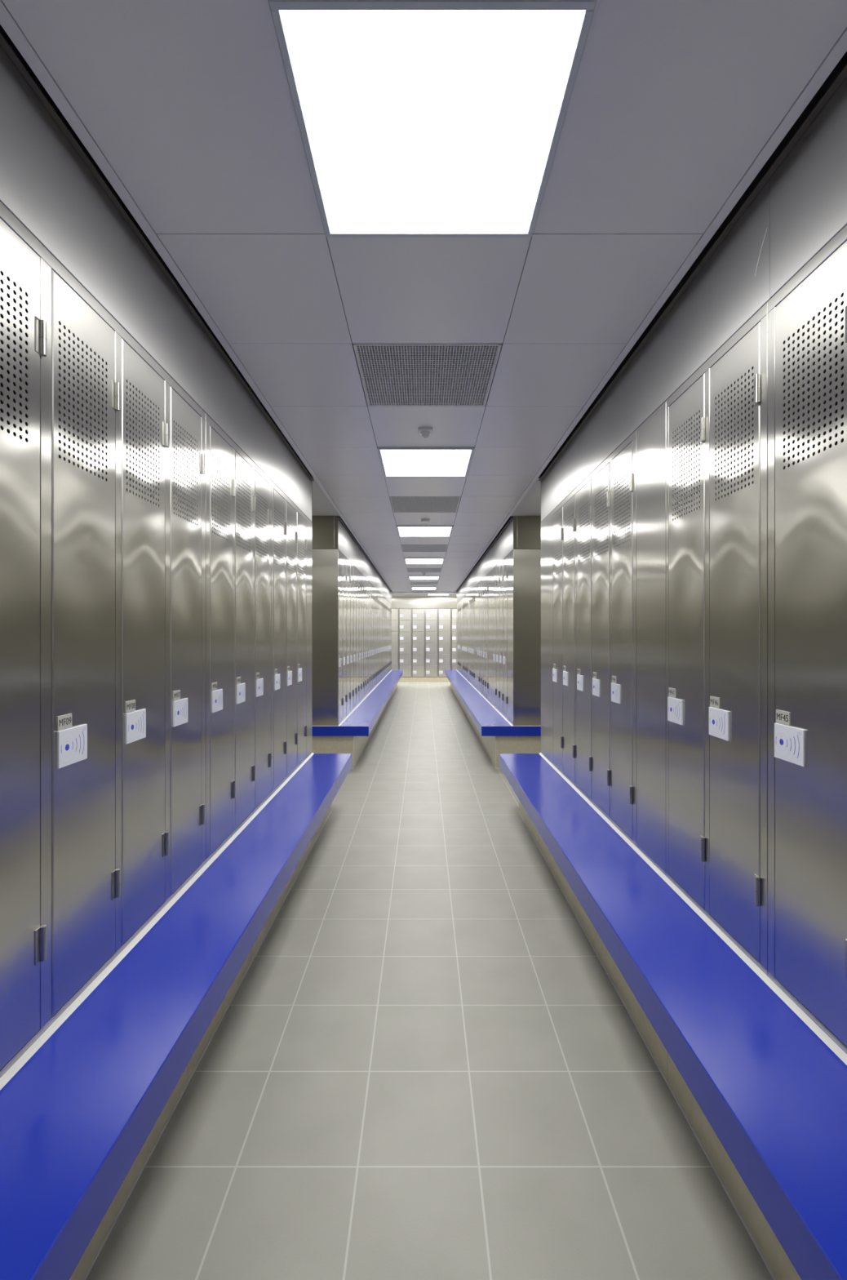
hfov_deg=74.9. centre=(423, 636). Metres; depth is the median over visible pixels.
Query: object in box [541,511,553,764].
filler panel
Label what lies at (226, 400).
frieze panel
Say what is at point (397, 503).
ceiling vent
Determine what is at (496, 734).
bench
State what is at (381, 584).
frieze panel
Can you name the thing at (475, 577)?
frieze panel
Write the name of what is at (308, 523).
filler panel
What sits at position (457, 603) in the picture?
filler panel
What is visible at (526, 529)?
cladding
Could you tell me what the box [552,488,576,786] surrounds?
bank
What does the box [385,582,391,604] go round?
frieze panel
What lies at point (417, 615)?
column
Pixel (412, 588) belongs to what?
diffuser
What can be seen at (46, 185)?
frieze panel
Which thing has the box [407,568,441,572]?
ceiling vent
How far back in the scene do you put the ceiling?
1.55 m
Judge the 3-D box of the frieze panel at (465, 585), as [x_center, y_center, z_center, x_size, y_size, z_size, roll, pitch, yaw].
[0.898,-1.079,11.850,0.018,0.425,1.898,0,0,0]
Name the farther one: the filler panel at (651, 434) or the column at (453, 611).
the column at (453, 611)
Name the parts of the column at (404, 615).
post, door, door, door, door, door, door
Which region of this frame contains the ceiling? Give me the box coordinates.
[0,0,846,596]
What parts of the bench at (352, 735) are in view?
seat, plinth trim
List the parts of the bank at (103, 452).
door, number plate, door, number plate, door, number plate, door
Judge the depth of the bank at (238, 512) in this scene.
2.47 m
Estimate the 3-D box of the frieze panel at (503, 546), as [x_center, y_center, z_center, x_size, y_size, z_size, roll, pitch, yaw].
[0.898,-1.079,6.931,0.018,0.425,2.937,0,0,0]
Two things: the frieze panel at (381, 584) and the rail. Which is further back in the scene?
the rail
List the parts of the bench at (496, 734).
plinth trim, seat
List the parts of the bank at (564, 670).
door, door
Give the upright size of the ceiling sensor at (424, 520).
0.025 m
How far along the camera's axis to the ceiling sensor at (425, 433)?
3.11 m
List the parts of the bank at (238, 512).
number plate, door, number plate, door, number plate, door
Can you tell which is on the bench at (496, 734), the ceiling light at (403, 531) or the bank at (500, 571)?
the bank at (500, 571)
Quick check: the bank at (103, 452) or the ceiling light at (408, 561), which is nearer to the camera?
the bank at (103, 452)
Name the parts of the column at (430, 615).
post, door, door, door, door, door, door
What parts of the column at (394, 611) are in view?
door, door, door, door, door, door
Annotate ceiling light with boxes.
[268,0,596,237]
[377,447,474,476]
[396,525,453,537]
[404,558,444,564]
[408,575,439,579]
[411,586,436,589]
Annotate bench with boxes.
[0,752,351,1279]
[312,670,403,768]
[444,669,542,768]
[499,752,846,1279]
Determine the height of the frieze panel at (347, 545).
0.425 m
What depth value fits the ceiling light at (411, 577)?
10.85 m
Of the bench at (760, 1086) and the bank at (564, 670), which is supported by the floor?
the bench at (760, 1086)
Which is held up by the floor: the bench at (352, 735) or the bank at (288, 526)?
the bench at (352, 735)
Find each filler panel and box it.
[306,516,311,758]
[391,604,391,670]
[457,603,457,670]
[461,599,462,675]
[467,592,469,681]
[475,584,477,689]
[488,568,493,705]
[507,549,513,724]
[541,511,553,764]
[636,401,666,875]
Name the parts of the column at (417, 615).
post, door, door, door, door, door, door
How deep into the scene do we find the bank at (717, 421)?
1.66 m
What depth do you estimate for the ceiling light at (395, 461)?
3.67 m
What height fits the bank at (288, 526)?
1.740 m
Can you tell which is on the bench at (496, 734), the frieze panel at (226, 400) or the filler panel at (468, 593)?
the filler panel at (468, 593)
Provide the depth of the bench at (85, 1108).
1.23 m
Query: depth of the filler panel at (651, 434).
2.15 m
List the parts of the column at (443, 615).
post, door, door, door, door, door, door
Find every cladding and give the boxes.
[311,480,312,752]
[312,515,337,725]
[513,515,541,725]
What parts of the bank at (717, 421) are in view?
number plate, door, number plate, door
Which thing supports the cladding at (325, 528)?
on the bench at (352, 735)
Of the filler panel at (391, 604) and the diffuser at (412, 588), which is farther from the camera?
the filler panel at (391, 604)
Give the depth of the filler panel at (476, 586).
9.29 m
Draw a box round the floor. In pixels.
[85,681,773,1279]
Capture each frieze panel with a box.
[0,24,202,408]
[202,317,311,521]
[337,515,363,574]
[363,550,378,590]
[378,573,385,597]
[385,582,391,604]
[391,596,457,608]
[457,583,462,603]
[462,574,468,599]
[468,556,481,592]
[481,515,513,579]
[541,157,770,521]
[770,51,846,298]
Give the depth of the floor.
1.59 m
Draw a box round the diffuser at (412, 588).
[412,587,435,589]
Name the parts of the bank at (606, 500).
door, number plate, door, number plate, door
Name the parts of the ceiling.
shadow trim, edge trim, shadow trim, cross trim, shadow trim, edge trim, shadow trim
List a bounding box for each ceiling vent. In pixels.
[353,343,502,406]
[389,496,461,512]
[401,544,448,551]
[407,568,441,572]
[410,582,438,584]
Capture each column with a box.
[391,608,398,670]
[398,608,411,676]
[411,608,424,677]
[424,608,437,677]
[437,608,451,677]
[450,608,457,670]
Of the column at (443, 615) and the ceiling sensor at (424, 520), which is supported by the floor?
the column at (443, 615)
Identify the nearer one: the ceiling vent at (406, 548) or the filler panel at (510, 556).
the filler panel at (510, 556)
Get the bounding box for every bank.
[0,201,205,1076]
[205,413,271,862]
[271,480,306,795]
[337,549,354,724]
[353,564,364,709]
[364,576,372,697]
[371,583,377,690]
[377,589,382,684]
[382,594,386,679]
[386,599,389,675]
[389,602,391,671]
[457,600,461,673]
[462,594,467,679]
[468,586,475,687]
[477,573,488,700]
[493,555,507,719]
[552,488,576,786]
[576,429,636,845]
[666,302,768,975]
[768,225,846,1053]
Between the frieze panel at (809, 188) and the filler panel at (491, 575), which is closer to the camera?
the frieze panel at (809, 188)
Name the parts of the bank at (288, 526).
door, door, door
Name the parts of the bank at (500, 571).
door, door, door, door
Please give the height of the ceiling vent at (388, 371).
0.101 m
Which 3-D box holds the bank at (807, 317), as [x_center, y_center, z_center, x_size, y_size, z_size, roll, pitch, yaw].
[1.143,0.005,0.836,0.535,1.740,1.182,0,0,0]
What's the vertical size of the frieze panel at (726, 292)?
0.425 m
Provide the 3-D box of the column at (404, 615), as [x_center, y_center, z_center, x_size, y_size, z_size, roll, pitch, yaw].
[-0.527,0.178,16.286,0.393,1.996,0.428,0,0,0]
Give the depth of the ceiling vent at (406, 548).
7.31 m
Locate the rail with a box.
[391,608,457,608]
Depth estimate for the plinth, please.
16.08 m
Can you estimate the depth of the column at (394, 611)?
16.08 m
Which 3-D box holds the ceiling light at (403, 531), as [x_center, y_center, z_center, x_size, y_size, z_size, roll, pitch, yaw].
[0.017,-1.194,6.117,0.598,0.072,0.597,0,0,0]
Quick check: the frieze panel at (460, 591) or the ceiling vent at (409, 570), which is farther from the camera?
the frieze panel at (460, 591)
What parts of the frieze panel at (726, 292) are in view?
film strip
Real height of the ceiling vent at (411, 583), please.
0.101 m
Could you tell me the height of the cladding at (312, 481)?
2.066 m
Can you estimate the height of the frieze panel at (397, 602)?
0.337 m
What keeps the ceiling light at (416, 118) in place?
attached to the ceiling
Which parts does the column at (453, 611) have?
post, door, door, door, door, door, door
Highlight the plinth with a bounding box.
[399,676,449,681]
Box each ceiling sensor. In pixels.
[417,427,432,439]
[421,518,430,523]
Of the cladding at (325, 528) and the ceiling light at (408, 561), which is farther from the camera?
the ceiling light at (408, 561)
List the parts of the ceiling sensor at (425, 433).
plate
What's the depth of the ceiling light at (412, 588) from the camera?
13.22 m

